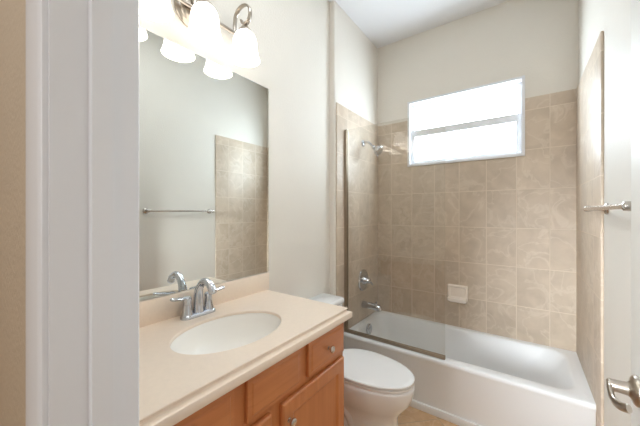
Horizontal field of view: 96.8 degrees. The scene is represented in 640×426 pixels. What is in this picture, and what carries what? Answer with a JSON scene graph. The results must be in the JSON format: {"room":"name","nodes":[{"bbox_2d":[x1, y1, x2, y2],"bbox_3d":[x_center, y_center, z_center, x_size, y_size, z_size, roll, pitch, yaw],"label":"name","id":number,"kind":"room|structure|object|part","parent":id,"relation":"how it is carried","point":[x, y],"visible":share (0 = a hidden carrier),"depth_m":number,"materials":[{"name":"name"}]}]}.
{"room":"bathroom","nodes":[
{"label":"bathroom","id":0,"kind":"room"},
{"bbox_2d":[0,0,25,425],"bbox_3d":[-0.009,0.010,0.159,3.600,2.740,0.052,0,0,36],"label":"wall","id":1,"kind":"structure","parent":0,"point":[12,12],"depth_m":0.54,"materials":[{"name":"paint"}]},
{"bbox_2d":[26,0,47,425],"bbox_3d":[-0.391,0.327,0.392,0.052,2.107,0.016,0,0,36],"label":"trim","id":2,"kind":"structure","parent":1,"relation":"attached to","point":[36,10],"depth_m":0.38,"materials":[{"name":"white paint"}]},
{"bbox_2d":[139,0,377,328],"bbox_3d":[-0.157,-0.160,2.022,0.175,3.080,2.700,0,0,36],"label":"wall","id":3,"kind":"structure","parent":0,"point":[318,68],"depth_m":2.12,"materials":[{"name":"paint"}]},
{"bbox_2d":[139,0,259,67],"bbox_3d":[-0.530,-0.925,1.279,0.196,0.290,0.601,0,0,36],"label":"vanity light","id":4,"kind":"object","parent":3,"relation":"attached to","point":[201,18],"visible":0.98,"depth_m":1.29,"materials":[{"name":"white glass"}]},
{"bbox_3d":[-0.643,-0.863,1.085,0.058,0.110,0.058,0,0,36],"label":"bulb","id":5,"kind":"part","parent":4,"relation":"part of","materials":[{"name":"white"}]},
{"bbox_3d":[-0.643,-0.851,1.085,0.154,0.141,0.154,0,0,36],"label":"lamp shade","id":6,"kind":"part","parent":4,"relation":"part of","materials":[{"name":"white glass"}]},
{"bbox_3d":[-0.513,-0.851,1.267,0.154,0.141,0.154,0,0,36],"label":"lamp shade","id":7,"kind":"part","parent":4,"relation":"part of","materials":[{"name":"white glass"}]},
{"bbox_3d":[-0.513,-0.863,1.267,0.058,0.110,0.058,0,0,36],"label":"bulb","id":8,"kind":"part","parent":4,"relation":"part of","materials":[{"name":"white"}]},
{"bbox_3d":[-0.400,-1.007,1.461,0.133,0.125,0.023,0,0,36],"label":"arm","id":9,"kind":"part","parent":4,"relation":"part of","materials":[{"name":"silver metal"}]},
{"bbox_3d":[-0.383,-0.851,1.448,0.154,0.141,0.154,0,0,36],"label":"lamp shade","id":10,"kind":"part","parent":4,"relation":"part of","materials":[{"name":"white glass"}]},
{"bbox_2d":[139,26,268,300],"bbox_3d":[-0.612,-0.201,1.328,0.006,1.118,1.013,0,0,36],"label":"wall mirror","id":11,"kind":"object","parent":3,"relation":"attached to","point":[204,125],"visible":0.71,"depth_m":1.35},
{"bbox_2d":[139,272,268,327],"bbox_3d":[-0.612,0.411,1.314,0.020,0.102,1.018,0,0,36],"label":"backsplash","id":12,"kind":"structure","parent":3,"relation":"attached to","point":[158,309],"depth_m":1.32,"materials":[{"name":"stone"}]},
{"bbox_2d":[358,269,372,290],"bbox_3d":[0.433,0.625,2.626,0.078,0.196,0.196,0,0,36],"label":"shower valve","id":13,"kind":"object","parent":3,"relation":"attached to","point":[363,280],"visible":1,"depth_m":2.61,"materials":[{"name":"silver metal"}]},
{"bbox_2d":[361,301,382,311],"bbox_3d":[0.479,0.845,2.593,0.193,0.084,0.062,0,0,36],"label":"tub spout","id":14,"kind":"object","parent":3,"relation":"attached to","point":[374,306],"visible":1,"depth_m":2.57,"materials":[{"name":"silver metal"}]},
{"bbox_2d":[361,140,382,155],"bbox_3d":[0.478,-0.600,2.593,0.196,0.164,0.096,0,0,36],"label":"shower","id":15,"kind":"object","parent":3,"relation":"attached to","point":[378,150],"visible":1,"depth_m":2.57,"materials":[{"name":"silver metal"}]},
{"bbox_2d":[328,0,509,47],"bbox_3d":[0.504,-1.750,1.516,1.950,0.100,2.850,0,0,36],"label":"ceiling","id":16,"kind":"structure","parent":0,"point":[384,22],"depth_m":2.43,"materials":[{"name":"paint"}]},
{"bbox_2d":[398,406,458,425],"bbox_3d":[0.283,1.430,0.566,3.800,0.100,4.650,0,0,36],"label":"floor","id":17,"kind":"structure","parent":0,"point":[411,416],"depth_m":1.90,"materials":[{"name":"tile"}]},
{"bbox_2d":[173,322,343,425],"bbox_3d":[-0.382,0.946,1.143,0.594,0.868,1.000,0,0,36],"label":"vanity cabinet","id":18,"kind":"object","parent":17,"relation":"on","point":[306,387],"visible":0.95,"depth_m":1.08,"materials":[{"name":"brown wood"}]},
{"bbox_3d":[-0.339,0.601,0.756,0.020,0.142,0.263,0,0,36],"label":"drawer","id":19,"kind":"part","parent":18,"relation":"part of","materials":[{"name":"brown wood"}]},
{"bbox_2d":[139,272,351,425],"bbox_3d":[-0.380,0.436,1.147,0.592,0.152,1.018,0,0,36],"label":"countertop","id":20,"kind":"structure","parent":18,"relation":"on","point":[173,386],"depth_m":1.00,"materials":[{"name":"stone"}]},
{"bbox_2d":[170,278,224,320],"bbox_3d":[-0.546,0.374,1.285,0.186,0.174,0.200,0,0,-7],"label":"faucet","id":21,"kind":"object","parent":20,"relation":"on","point":[198,309],"visible":1,"depth_m":1.26,"materials":[{"name":"silver metal"}]},
{"bbox_3d":[-0.601,0.369,1.217,0.029,0.028,0.086,0,0,28],"label":"lever","id":22,"kind":"part","parent":21,"relation":"part of","materials":[{"name":"silver metal"}]},
{"bbox_3d":[-0.551,0.452,1.289,0.056,0.018,0.164,0,0,36],"label":"plate","id":23,"kind":"part","parent":21,"relation":"part of","materials":[{"name":"silver metal"}]},
{"bbox_3d":[-0.512,0.368,1.260,0.151,0.162,0.050,0,0,36],"label":"spout","id":24,"kind":"part","parent":21,"relation":"part of","materials":[{"name":"silver metal"}]},
{"bbox_2d":[170,313,280,354],"bbox_3d":[-0.355,0.547,1.138,0.367,0.146,0.497,0,0,36],"label":"sink","id":25,"kind":"object","parent":20,"relation":"in","point":[234,331],"visible":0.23,"depth_m":1.27,"materials":[{"name":"white ceramic"}]},
{"bbox_3d":[-0.294,0.977,0.820,0.019,0.557,0.418,0,0,36],"label":"door","id":26,"kind":"part","parent":18,"relation":"part of","materials":[{"name":"brown wood"}]},
{"bbox_3d":[-0.188,0.901,1.003,0.020,0.778,1.000,0,0,36],"label":"frame","id":27,"kind":"part","parent":18,"relation":"part of","materials":[{"name":"brown wood"}]},
{"bbox_3d":[-0.103,0.768,1.046,0.029,0.031,0.031,0,0,36],"label":"knob","id":28,"kind":"part","parent":18,"relation":"part of","materials":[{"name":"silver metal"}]},
{"bbox_3d":[-0.014,0.977,1.210,0.019,0.557,0.432,0,0,36],"label":"door","id":29,"kind":"part","parent":18,"relation":"part of","materials":[{"name":"brown wood"}]},
{"bbox_3d":[0.032,0.601,1.273,0.020,0.142,0.276,0,0,36],"label":"drawer","id":30,"kind":"part","parent":18,"relation":"part of","materials":[{"name":"brown wood"}]},
{"bbox_3d":[0.049,0.602,1.258,0.029,0.031,0.031,0,0,36],"label":"knob","id":31,"kind":"part","parent":18,"relation":"part of","materials":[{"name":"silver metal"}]},
{"bbox_2d":[309,293,414,425],"bbox_3d":[0.217,0.998,1.821,0.763,0.765,0.390,0,0,36],"label":"toilet","id":32,"kind":"object","parent":17,"relation":"on","point":[378,388],"visible":0.48,"depth_m":1.63,"materials":[{"name":"ceramic"}]},
{"bbox_3d":[-0.009,0.633,1.983,0.208,0.037,0.390,0,0,36],"label":"tank lid","id":33,"kind":"part","parent":32,"relation":"part of","materials":[{"name":"ceramic"}]},
{"bbox_3d":[0.304,0.977,1.758,0.539,0.016,0.368,0,0,36],"label":"seat","id":34,"kind":"part","parent":32,"relation":"part of","materials":[{"name":"plastic"}]},
{"bbox_3d":[0.305,0.955,1.757,0.546,0.020,0.376,0,0,36],"label":"lid","id":35,"kind":"part","parent":32,"relation":"part of","materials":[{"name":"plastic"}]},
{"bbox_3d":[0.269,1.183,1.783,0.635,0.394,0.370,0,0,36],"label":"bowl","id":36,"kind":"part","parent":32,"relation":"part of","materials":[{"name":"ceramic"}]},
{"bbox_2d":[344,311,595,425],"bbox_3d":[1.011,1.187,2.191,1.522,0.386,0.700,0,0,36],"label":"bathtub","id":37,"kind":"object","parent":17,"relation":"on","point":[483,379],"visible":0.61,"depth_m":1.93,"materials":[{"name":"ceramic"}]},
{"bbox_3d":[0.454,1.068,2.610,0.033,0.097,0.096,0,0,36],"label":"overflow plate","id":38,"kind":"part","parent":37,"relation":"part of","materials":[{"name":"silver metal"}]},
{"bbox_2d":[344,129,444,359],"bbox_3d":[0.530,0.149,2.156,0.785,1.688,0.028,0,0,36],"label":"screen","id":39,"kind":"object","parent":37,"relation":"on","point":[408,347],"visible":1,"depth_m":2.36,"materials":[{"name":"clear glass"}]},
{"bbox_3d":[0.540,0.982,2.149,0.761,0.023,0.024,0,0,36],"label":"rail","id":40,"kind":"part","parent":39,"relation":"part of","materials":[{"name":"grey metal"}]},
{"bbox_2d":[378,0,577,351],"bbox_3d":[1.269,-0.160,2.549,1.546,3.080,0.180,0,0,36],"label":"wall","id":41,"kind":"structure","parent":0,"point":[502,229],"depth_m":2.35,"materials":[{"name":"tile"}]},
{"bbox_2d":[447,284,467,303],"bbox_3d":[1.189,0.701,2.462,0.162,0.146,0.052,0,0,36],"label":"soap dish","id":42,"kind":"object","parent":41,"relation":"attached to","point":[456,293],"visible":1,"depth_m":2.46,"materials":[{"name":"beige ceramic"}]},
{"bbox_2d":[447,296,466,303],"bbox_3d":[1.186,0.755,2.457,0.154,0.038,0.039,0,0,36],"label":"tray","id":43,"kind":"object","parent":42,"relation":"on","point":[458,299],"depth_m":2.45,"materials":[{"name":"beige ceramic"}]},
{"bbox_2d":[407,75,524,166],"bbox_3d":[1.237,-0.755,2.497,0.917,0.622,0.082,0,0,36],"label":"window","id":44,"kind":"structure","parent":41,"relation":"in","point":[487,121],"depth_m":2.47,"materials":[{"name":"glass"}]},
{"bbox_3d":[1.241,-0.612,2.503,0.805,0.231,0.004,0,0,36],"label":"pane","id":45,"kind":"part","parent":44,"relation":"part of","materials":[{"name":"white"}]},
{"bbox_3d":[1.254,-0.885,2.521,0.821,0.265,0.004,0,0,36],"label":"pane","id":46,"kind":"part","parent":44,"relation":"part of","materials":[{"name":"white"}]},
{"bbox_3d":[1.241,-0.628,2.503,0.873,0.325,0.022,0,0,36],"label":"sash","id":47,"kind":"part","parent":44,"relation":"part of","materials":[{"name":"white paint"}]},
{"bbox_3d":[1.254,-0.888,2.521,0.873,0.311,0.022,0,0,36],"label":"sash","id":48,"kind":"part","parent":44,"relation":"part of","materials":[{"name":"white paint"}]},
{"bbox_2d":[576,0,630,425],"bbox_3d":[1.205,-0.160,1.043,0.132,3.080,2.700,0,0,36],"label":"wall","id":49,"kind":"structure","parent":0,"point":[603,91],"depth_m":1.38,"materials":[{"name":"paint"}]},
{"bbox_2d":[583,201,630,213],"bbox_3d":[1.111,-0.020,1.078,0.085,0.054,0.706,0,0,36],"label":"towel bar","id":50,"kind":"object","parent":49,"relation":"attached to","point":[625,206],"visible":0.87,"depth_m":0.97,"materials":[{"name":"silver metal"}]},
{"bbox_3d":[1.302,-0.020,1.343,0.084,0.054,0.054,0,0,36],"label":"post","id":51,"kind":"part","parent":50,"relation":"part of","materials":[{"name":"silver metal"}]},
{"bbox_3d":[0.922,-0.020,0.813,0.084,0.054,0.054,0,0,36],"label":"post","id":52,"kind":"part","parent":50,"relation":"part of","materials":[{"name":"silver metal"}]},
{"bbox_2d":[606,0,639,425],"bbox_3d":[0.488,0.359,0.348,0.087,2.018,0.726,0,0,35],"label":"door","id":53,"kind":"structure","parent":49,"relation":"in","point":[631,388],"depth_m":0.61,"materials":[{"name":"white paint"}]},
{"bbox_3d":[0.614,0.382,0.589,0.018,0.031,0.111,0,0,32],"label":"handle","id":54,"kind":"part","parent":53,"relation":"part of","materials":[{"name":"silver metal"}]},
{"bbox_3d":[0.506,0.359,0.342,0.039,2.018,0.715,0,0,36],"label":"panel","id":55,"kind":"part","parent":53,"relation":"part of","materials":[{"name":"white paint"}]},
{"bbox_3d":[0.021,-0.210,0.200,3.600,3.180,0.050,0,0,36],"label":"wall","id":56,"kind":"structure","parent":0,"visible":0},
{"bbox_2d":[48,0,135,425],"bbox_3d":[-0.335,0.355,0.424,0.031,2.050,0.104,0,0,36],"label":"trim","id":57,"kind":"structure","parent":56,"relation":"attached to","point":[92,43],"depth_m":0.41,"materials":[{"name":"white paint"}]},
{"bbox_2d":[136,0,138,425],"bbox_3d":[-0.322,0.327,0.487,0.052,2.107,0.016,0,0,36],"label":"trim","id":58,"kind":"structure","parent":56,"relation":"attached to","point":[137,1],"depth_m":0.47,"materials":[{"name":"white paint"}]}
]}

